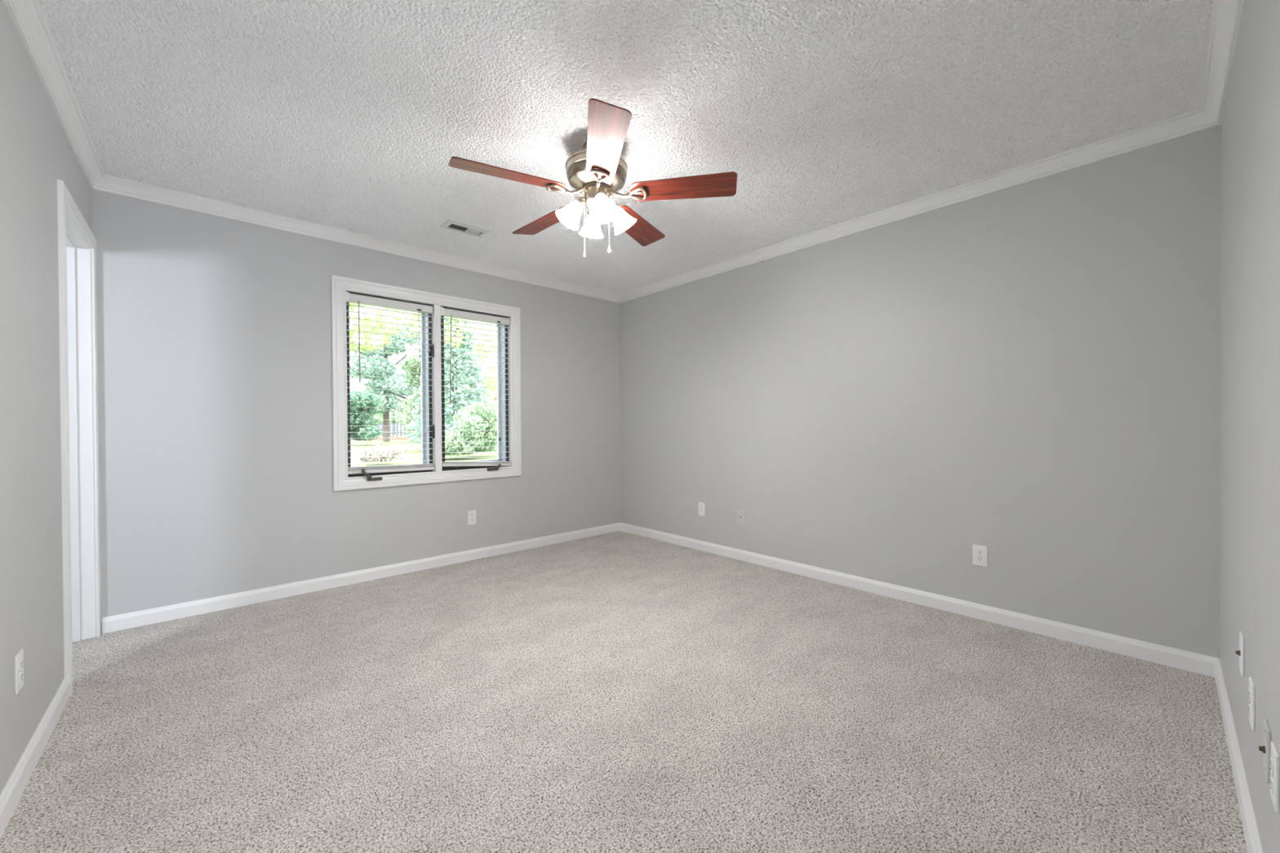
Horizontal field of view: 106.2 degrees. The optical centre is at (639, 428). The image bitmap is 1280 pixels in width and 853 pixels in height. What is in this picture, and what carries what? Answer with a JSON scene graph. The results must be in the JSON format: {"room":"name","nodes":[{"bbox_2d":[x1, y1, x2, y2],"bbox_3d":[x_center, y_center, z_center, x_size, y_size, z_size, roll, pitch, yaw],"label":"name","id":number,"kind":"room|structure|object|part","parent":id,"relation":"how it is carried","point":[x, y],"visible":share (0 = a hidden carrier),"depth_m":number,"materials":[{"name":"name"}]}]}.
{"room":"empty bedroom","nodes":[
{"label":"empty bedroom","id":0,"kind":"room"},
{"bbox_2d":[0,0,91,794],"bbox_3d":[-1.597,-0.144,1.036,0.115,2.490,3.995,-1,1,-42],"label":"wall","id":1,"kind":"structure","parent":0,"point":[36,152],"depth_m":1.59,"materials":[{"name":"grey paint"}]},
{"bbox_2d":[14,648,23,694],"bbox_3d":[-1.899,0.743,1.470,0.008,0.115,0.070,-1,1,-42],"label":"wall outlet","id":2,"kind":"object","parent":1,"relation":"attached to","point":[19,658],"visible":1,"depth_m":1.46,"materials":[{"name":"white plastic"}]},
{"bbox_2d":[18,658,22,670],"bbox_3d":[-1.898,0.724,1.471,0.005,0.027,0.031,-1,1,-42],"label":"receptacle","id":3,"kind":"object","parent":2,"relation":"attached to","point":[20,660],"depth_m":1.47,"materials":[{"name":"white plastic"}]},
{"bbox_2d":[19,671,22,683],"bbox_3d":[-1.898,0.763,1.472,0.005,0.027,0.031,-1,1,-42],"label":"receptacle","id":4,"kind":"object","parent":2,"relation":"attached to","point":[20,673],"depth_m":1.47,"materials":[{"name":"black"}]},
{"bbox_2d":[0,677,70,839],"bbox_3d":[-1.266,1.059,0.785,0.014,0.083,3.173,-1,1,-42],"label":"baseboard","id":5,"kind":"structure","parent":1,"relation":"attached to","point":[11,795],"depth_m":1.53,"materials":[{"name":"white paint"}]},
{"bbox_2d":[3,0,106,188],"bbox_3d":[-1.540,-1.303,1.086,0.059,0.074,3.995,-1,1,-42],"label":"crown molding","id":6,"kind":"structure","parent":1,"relation":"attached to","point":[28,18],"depth_m":1.79,"materials":[{"name":"white paint"}]},
{"bbox_2d":[57,179,101,696],"bbox_3d":[-2.667,0.045,2.224,0.132,2.105,0.840,-1,1,-42],"label":"door frame","id":7,"kind":"structure","parent":1,"relation":"in","point":[77,243],"depth_m":2.48,"materials":[{"name":"white paint"}]},
{"bbox_2d":[90,188,620,633],"bbox_3d":[-1.658,0.035,3.834,3.962,2.890,0.220,-1,1,-42],"label":"wall","id":8,"kind":"structure","parent":0,"point":[214,333],"depth_m":3.04,"materials":[{"name":"grey paint"}]},
{"bbox_2d":[91,174,619,303],"bbox_3d":[-1.542,-1.323,3.747,3.642,0.074,0.059,-1,1,-42],"label":"crown molding","id":9,"kind":"structure","parent":8,"relation":"attached to","point":[108,184],"depth_m":3.20,"materials":[{"name":"white paint"}]},
{"bbox_2d":[102,522,620,634],"bbox_3d":[-1.538,1.038,3.788,3.624,0.083,0.014,-1,1,-42],"label":"baseboard","id":10,"kind":"structure","parent":8,"relation":"attached to","point":[153,615],"depth_m":3.22,"materials":[{"name":"white paint"}]},
{"bbox_2d":[331,275,521,491],"bbox_3d":[-1.639,-0.315,3.819,1.413,1.472,0.257,-1,1,-42],"label":"window","id":11,"kind":"structure","parent":8,"relation":"in","point":[342,481],"depth_m":3.76,"materials":[{"name":"white paint"}]},
{"bbox_3d":[-1.935,0.325,3.400,0.067,0.086,0.034,-1,1,-42],"label":"crank arm","id":12,"kind":"part","parent":11,"relation":"part of","materials":[{"name":"grey metal"}]},
{"bbox_3d":[-1.901,0.361,3.441,0.099,0.022,0.022,-1,1,-42],"label":"crank handle","id":13,"kind":"part","parent":11,"relation":"part of","materials":[{"name":"grey metal"}]},
{"bbox_3d":[-1.940,-0.320,3.678,0.556,1.254,0.040,-1,1,-42],"label":"sash","id":14,"kind":"part","parent":11,"relation":"part of","materials":[{"name":"grey paint"}]},
{"bbox_3d":[-1.859,-0.318,3.588,0.642,1.350,0.016,-1,1,-42],"label":"frame","id":15,"kind":"part","parent":11,"relation":"part of","materials":[{"name":"brown metal"}]},
{"bbox_2d":[346,291,434,474],"bbox_3d":[-1.837,-0.315,3.552,0.590,1.276,0.069,-1,1,-42],"label":"window blind","id":16,"kind":"object","parent":11,"relation":"attached to","point":[350,298],"visible":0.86,"depth_m":3.53,"materials":[{"name":"white plastic"}]},
{"bbox_3d":[-1.967,-0.285,3.443,0.014,1.216,0.054,-1,1,-42],"label":"ladder cord","id":17,"kind":"part","parent":16,"relation":"part of","materials":[{"name":"white fabric"}]},
{"bbox_3d":[-1.843,-0.920,3.553,0.586,0.054,0.054,-1,1,-42],"label":"head rail","id":18,"kind":"part","parent":16,"relation":"part of","materials":[{"name":"white plastic"}]},
{"bbox_3d":[-1.837,0.309,3.563,0.586,0.029,0.052,-1,1,-42],"label":"rail","id":19,"kind":"part","parent":16,"relation":"part of","materials":[{"name":"white"}]},
{"bbox_3d":[-1.697,-0.289,3.689,0.014,1.216,0.054,-1,1,-42],"label":"ladder cord","id":20,"kind":"part","parent":16,"relation":"part of","materials":[{"name":"white fabric"}]},
{"bbox_3d":[-1.684,-0.735,3.657,0.010,0.330,0.004,-1,1,-42],"label":"lift cord","id":21,"kind":"part","parent":16,"relation":"part of","materials":[{"name":"white fabric"}]},
{"bbox_3d":[-1.456,-0.326,4.119,0.544,1.254,0.040,-1,1,-42],"label":"sash","id":22,"kind":"part","parent":11,"relation":"part of","materials":[{"name":"grey paint"}]},
{"bbox_3d":[-1.375,-0.324,4.029,0.630,1.350,0.016,-1,1,-42],"label":"frame","id":23,"kind":"part","parent":11,"relation":"part of","materials":[{"name":"brown metal"}]},
{"bbox_2d":[440,306,511,466],"bbox_3d":[-1.357,-0.316,3.989,0.590,1.286,0.069,-1,1,-42],"label":"window blind","id":24,"kind":"object","parent":11,"relation":"attached to","point":[451,313],"visible":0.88,"depth_m":3.97,"materials":[{"name":"white plastic"}]},
{"bbox_3d":[-1.488,-0.291,3.880,0.014,1.216,0.054,-1,1,-42],"label":"ladder cord","id":25,"kind":"part","parent":24,"relation":"part of","materials":[{"name":"white fabric"}]},
{"bbox_3d":[-1.363,-0.926,3.990,0.586,0.054,0.054,-1,1,-42],"label":"head rail","id":26,"kind":"part","parent":24,"relation":"part of","materials":[{"name":"white plastic"}]},
{"bbox_3d":[-1.357,0.301,4.000,0.586,0.052,0.052,-1,1,-42],"label":"rail","id":27,"kind":"part","parent":24,"relation":"part of","materials":[{"name":"white"}]},
{"bbox_3d":[-1.217,-0.294,4.127,0.014,1.216,0.054,-1,1,-42],"label":"ladder cord","id":28,"kind":"part","parent":24,"relation":"part of","materials":[{"name":"white fabric"}]},
{"bbox_3d":[-1.203,-0.416,4.097,0.010,0.980,0.004,-1,1,-42],"label":"lift cord","id":29,"kind":"part","parent":24,"relation":"part of","materials":[{"name":"white fabric"}]},
{"bbox_3d":[-1.239,0.342,4.045,0.099,0.022,0.022,-1,1,-42],"label":"crank handle","id":30,"kind":"part","parent":11,"relation":"part of","materials":[{"name":"grey metal"}]},
{"bbox_2d":[467,510,475,524],"bbox_3d":[-1.377,0.730,3.937,0.070,0.115,0.008,-1,1,-42],"label":"wall outlet","id":31,"kind":"object","parent":8,"relation":"attached to","point":[471,514],"visible":1,"depth_m":3.93,"materials":[{"name":"white plastic"}]},
{"bbox_2d":[0,530,1247,852],"bbox_3d":[-0.938,1.093,1.577,5.919,0.001,4.190,-1,1,-42],"label":"floor","id":32,"kind":"structure","parent":0,"point":[620,691],"depth_m":1.75,"materials":[{"name":"beige carpet"}]},
{"bbox_2d":[39,0,1212,293],"bbox_3d":[-1.005,-1.346,1.543,6.019,0.001,4.240,-1,1,-42],"label":"ceiling","id":33,"kind":"structure","parent":0,"point":[348,115],"depth_m":1.98,"materials":[{"name":"white paint"}]},
{"bbox_2d":[440,218,490,237],"bbox_3d":[-1.186,-1.354,3.265,0.290,0.010,0.154,-1,1,-42],"label":"ceiling vent","id":34,"kind":"object","parent":33,"relation":"in","point":[451,224],"visible":1,"depth_m":3.25,"materials":[{"name":"white metal"}]},
{"bbox_2d":[448,97,737,257],"bbox_3d":[-0.240,-1.091,2.344,1.296,0.531,1.256,-1,1,-42],"label":"ceiling fan","id":35,"kind":"object","parent":33,"relation":"hanging from","point":[597,171],"visible":1,"depth_m":2.23,"materials":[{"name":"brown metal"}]},
{"bbox_3d":[-0.577,-1.125,2.131,0.499,0.006,0.156,-1,13,-27],"label":"blade","id":36,"kind":"part","parent":35,"relation":"part of","materials":[{"name":"brown wood"}]},
{"bbox_3d":[-0.504,-1.129,2.612,0.499,0.006,0.156,0,14,45],"label":"blade","id":37,"kind":"part","parent":35,"relation":"part of","materials":[{"name":"brown wood"}]},
{"bbox_3d":[-0.319,-1.032,2.288,0.128,0.104,0.128,35,-9,-14],"label":"lamp shade","id":38,"kind":"part","parent":35,"relation":"part of","materials":[{"name":"white glass"}]},
{"bbox_3d":[-0.242,-1.034,2.432,0.128,0.104,0.128,0,34,-17],"label":"lamp shade","id":39,"kind":"part","parent":35,"relation":"part of","materials":[{"name":"white glass"}]},
{"bbox_3d":[-0.177,-1.045,2.220,0.040,0.075,0.040,0,-34,-17],"label":"bulb","id":40,"kind":"part","parent":35,"relation":"part of","materials":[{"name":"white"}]},
{"bbox_3d":[-0.175,-1.033,2.212,0.128,0.104,0.128,0,-34,-17],"label":"lamp shade","id":41,"kind":"part","parent":35,"relation":"part of","materials":[{"name":"white glass"}]},
{"bbox_3d":[-0.141,-1.126,1.912,0.156,0.006,0.499,13,-2,-9],"label":"blade","id":42,"kind":"part","parent":35,"relation":"part of","materials":[{"name":"brown wood"}]},
{"bbox_3d":[-0.098,-1.034,2.356,0.128,0.104,0.128,-36,10,-14],"label":"lamp shade","id":43,"kind":"part","parent":35,"relation":"part of","materials":[{"name":"white glass"}]},
{"bbox_3d":[-0.023,-1.132,2.692,0.156,0.006,0.499,-15,-6,26],"label":"blade","id":44,"kind":"part","parent":35,"relation":"part of","materials":[{"name":"brown wood"}]},
{"bbox_3d":[0.201,-1.130,2.259,0.499,0.006,0.156,0,-13,9],"label":"blade","id":45,"kind":"part","parent":35,"relation":"part of","materials":[{"name":"brown wood"}]},
{"bbox_2d":[619,124,1221,658],"bbox_3d":[1.215,0.022,3.534,0.120,2.890,4.095,-1,1,-42],"label":"wall","id":46,"kind":"structure","parent":0,"point":[1028,372],"depth_m":2.69,"materials":[{"name":"grey paint"}]},
{"bbox_2d":[698,502,705,515],"bbox_3d":[0.538,0.704,4.191,0.008,0.115,0.070,-1,1,-42],"label":"wall outlet","id":47,"kind":"object","parent":46,"relation":"attached to","point":[701,505],"visible":1,"depth_m":4.18,"materials":[{"name":"white plastic"}]},
{"bbox_2d":[737,509,744,524],"bbox_3d":[0.817,0.716,3.885,0.008,0.115,0.070,-1,1,-42],"label":"cable plate","id":48,"kind":"object","parent":46,"relation":"attached to","point":[740,513],"visible":1,"depth_m":3.88,"materials":[{"name":"white plastic"}]},
{"bbox_2d":[620,522,1218,677],"bbox_3d":[1.137,1.026,3.533,0.014,0.083,3.995,-1,1,-42],"label":"baseboard","id":49,"kind":"structure","parent":46,"relation":"attached to","point":[1189,661],"depth_m":2.70,"materials":[{"name":"white paint"}]},
{"bbox_2d":[618,107,1221,302],"bbox_3d":[1.108,-1.336,3.501,0.059,0.074,3.995,-1,1,-42],"label":"crown molding","id":50,"kind":"structure","parent":46,"relation":"attached to","point":[1197,120],"depth_m":2.67,"materials":[{"name":"white paint"}]},
{"bbox_2d":[972,544,987,567],"bbox_3d":[1.906,0.712,2.691,0.008,0.115,0.070,-1,1,-42],"label":"wall outlet","id":51,"kind":"object","parent":46,"relation":"attached to","point":[980,553],"visible":1,"depth_m":2.69,"materials":[{"name":"white plastic"}]},
{"bbox_2d":[976,556,982,561],"bbox_3d":[1.905,0.732,2.690,0.005,0.027,0.031,-1,1,-42],"label":"receptacle","id":52,"kind":"object","parent":51,"relation":"attached to","point":[978,558],"depth_m":2.69,"materials":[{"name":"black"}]},
{"bbox_2d":[976,549,982,555],"bbox_3d":[1.905,0.693,2.690,0.005,0.027,0.031,-1,1,-42],"label":"receptacle","id":53,"kind":"object","parent":51,"relation":"attached to","point":[979,552],"depth_m":2.69,"materials":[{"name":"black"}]},
{"bbox_2d":[1219,0,1279,852],"bbox_3d":[1.136,0.043,0.744,3.757,2.890,0.120,-1,1,-42],"label":"wall","id":54,"kind":"structure","parent":0,"point":[1250,507],"depth_m":1.29,"materials":[{"name":"grey paint"}]},
{"bbox_2d":[1200,0,1244,124],"bbox_3d":[1.110,-1.316,0.839,3.642,0.074,0.059,-1,1,-42],"label":"crown molding","id":55,"kind":"structure","parent":54,"relation":"attached to","point":[1226,15],"depth_m":1.70,"materials":[{"name":"white paint"}]},
{"bbox_2d":[1214,658,1262,852],"bbox_3d":[1.506,1.041,1.175,2.647,0.083,0.014,-1,1,-42],"label":"baseboard","id":56,"kind":"structure","parent":54,"relation":"attached to","point":[1253,843],"depth_m":1.42,"materials":[{"name":"white paint"}]},
{"bbox_2d":[1235,631,1244,676],"bbox_3d":[1.792,0.671,1.435,0.070,0.115,0.014,-1,1,-42],"label":"cable plate","id":57,"kind":"object","parent":54,"relation":"attached to","point":[1241,652],"visible":1,"depth_m":1.42,"materials":[{"name":"white plastic"}]},
{"bbox_3d":[1.795,0.671,1.432,0.070,0.115,0.005,-1,1,-42],"label":"plate","id":58,"kind":"part","parent":57,"relation":"part of","materials":[{"name":"white plastic"}]},
{"bbox_2d":[1248,676,1255,730],"bbox_3d":[1.606,0.722,1.262,0.070,0.115,0.008,-1,1,-42],"label":"wall outlet","id":59,"kind":"object","parent":54,"relation":"attached to","point":[1251,691],"visible":1,"depth_m":1.24,"materials":[{"name":"white plastic"}]},
{"bbox_2d":[1248,703,1250,716],"bbox_3d":[1.605,0.741,1.263,0.031,0.027,0.005,-1,1,-42],"label":"receptacle","id":60,"kind":"object","parent":59,"relation":"attached to","point":[1249,704],"depth_m":1.26,"materials":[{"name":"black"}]},
{"bbox_2d":[1248,688,1250,702],"bbox_3d":[1.605,0.702,1.262,0.031,0.027,0.005,-1,1,-42],"label":"receptacle","id":61,"kind":"object","parent":59,"relation":"attached to","point":[1249,690],"depth_m":1.26,"materials":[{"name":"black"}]},
{"bbox_2d":[1258,718,1271,783],"bbox_3d":[1.395,0.718,1.074,0.070,0.115,0.014,-1,1,-42],"label":"cable plate","id":62,"kind":"object","parent":54,"relation":"attached to","point":[1265,748],"visible":1,"depth_m":1.06,"materials":[{"name":"white plastic"}]},
{"bbox_3d":[1.398,0.718,1.071,0.070,0.115,0.005,-1,1,-42],"label":"plate","id":63,"kind":"part","parent":62,"relation":"part of","materials":[{"name":"white plastic"}]},
{"bbox_2d":[1270,741,1279,813],"bbox_3d":[1.312,0.719,0.993,0.070,0.115,0.008,-1,1,-42],"label":"wall outlet","id":64,"kind":"object","parent":54,"relation":"attached to","point":[1274,756],"visible":1,"depth_m":0.98,"materials":[{"name":"white plastic"}]},
{"bbox_2d":[1270,776,1274,793],"bbox_3d":[1.311,0.739,0.995,0.031,0.027,0.005,-1,1,-42],"label":"receptacle","id":65,"kind":"object","parent":64,"relation":"attached to","point":[1272,778],"depth_m":0.99,"materials":[{"name":"white plastic"}]},
{"bbox_2d":[1270,757,1274,774],"bbox_3d":[1.311,0.700,0.994,0.031,0.027,0.005,-1,1,-42],"label":"receptacle","id":66,"kind":"object","parent":64,"relation":"attached to","point":[1272,759],"depth_m":0.99,"materials":[{"name":"white plastic"}]},
{"label":"outside","id":67,"kind":"structure","parent":0,"visible":0},
{"bbox_2d":[350,430,497,466],"bbox_3d":[-28.442,0.816,105.400,220.000,0.200,185.920,-1,1,-42],"label":"lawn","id":68,"kind":"structure","parent":67,"point":[355,446],"depth_m":22.74,"materials":[{"name":"plant"}]},
{"bbox_2d":[350,390,382,441],"bbox_3d":[-20.103,-0.876,34.000,3.216,3.713,3.649,-1,1,-42],"label":"bush","id":69,"kind":"object","parent":68,"relation":"on","point":[357,420],"visible":0.7,"depth_m":33.58,"materials":[{"name":"green plant"}]},
{"bbox_2d":[358,444,408,462],"bbox_3d":[-9.317,0.853,17.172,1.580,0.667,1.982,-1,1,-42],"label":"flowering shrub","id":70,"kind":"object","parent":68,"relation":"on","point":[374,452],"visible":0.85,"depth_m":16.72,"materials":[{"name":"white plant"}]},
{"bbox_2d":[350,378,416,434],"bbox_3d":[-43.633,-3.828,83.914,19.067,9.537,17.823,-1,1,-42],"label":"leafy tree","id":71,"kind":"object","parent":68,"relation":"on","point":[377,418],"visible":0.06,"depth_m":82.46,"materials":[{"name":"green plant"}]},
{"bbox_2d":[350,435,419,440],"bbox_3d":[-27.042,0.976,53.008,14.000,0.250,14.000,-1,1,-42],"label":"mulch bed","id":72,"kind":"object","parent":68,"relation":"on","point":[406,437],"visible":0.29,"depth_m":47.61,"materials":[{"name":"brown"}]},
{"bbox_2d":[349,319,421,441],"bbox_3d":[-22.454,-4.199,41.813,7.917,10.677,4.729,-1,1,-42],"label":"pine tree","id":73,"kind":"object","parent":68,"relation":"on","point":[388,401],"visible":0.56,"depth_m":41.31,"materials":[{"name":"green plant"}]},
{"bbox_2d":[377,422,409,436],"bbox_3d":[-31.832,0.160,62.027,4.300,1.800,0.091,0,0,0],"label":"fence","id":74,"kind":"object","parent":68,"relation":"on","point":[393,432],"visible":0.38,"depth_m":61.99,"materials":[{"name":"grey wood"}]},
{"bbox_2d":[349,302,474,354],"bbox_3d":[-8.518,-2.575,14.555,6.816,7.686,5.211,0,1,32],"label":"deciduous tree","id":75,"kind":"object","parent":68,"relation":"on","point":[362,335],"visible":0.14,"depth_m":15.42,"materials":[{"name":"yellow plant"}]},
{"bbox_2d":[396,344,459,436],"bbox_3d":[-17.537,-2.936,40.125,5.091,8.123,5.243,-1,1,-42],"label":"leafy tree","id":76,"kind":"object","parent":68,"relation":"on","point":[407,411],"visible":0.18,"depth_m":38.47,"materials":[{"name":"green plant"}]},
{"bbox_2d":[402,317,497,443],"bbox_3d":[-10.043,-3.221,25.964,4.941,8.822,4.915,-1,1,-39],"label":"conifer","id":77,"kind":"object","parent":68,"relation":"on","point":[471,397],"visible":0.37,"depth_m":25.28,"materials":[{"name":"green plant"}]},
{"bbox_2d":[444,397,497,457],"bbox_3d":[-7.090,-0.088,20.044,3.346,2.406,3.366,-1,1,-42],"label":"bush","id":78,"kind":"object","parent":68,"relation":"on","point":[486,427],"visible":0.75,"depth_m":19.33,"materials":[{"name":"green plant"}]},
{"bbox_2d":[448,324,497,428],"bbox_3d":[-10.126,-3.283,34.208,6.385,8.823,6.891,-1,0,-25],"label":"tree","id":79,"kind":"object","parent":68,"relation":"on","point":[492,386],"visible":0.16,"depth_m":32.28,"materials":[{"name":"green plant"}]},
{"bbox_2d":[459,387,497,409],"bbox_3d":[-12.135,-3.358,60.282,20.751,8.605,19.104,-1,1,-42],"label":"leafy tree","id":80,"kind":"object","parent":68,"relation":"on","point":[491,397],"visible":0.02,"depth_m":57.37,"materials":[{"name":"green plant"}]}
]}

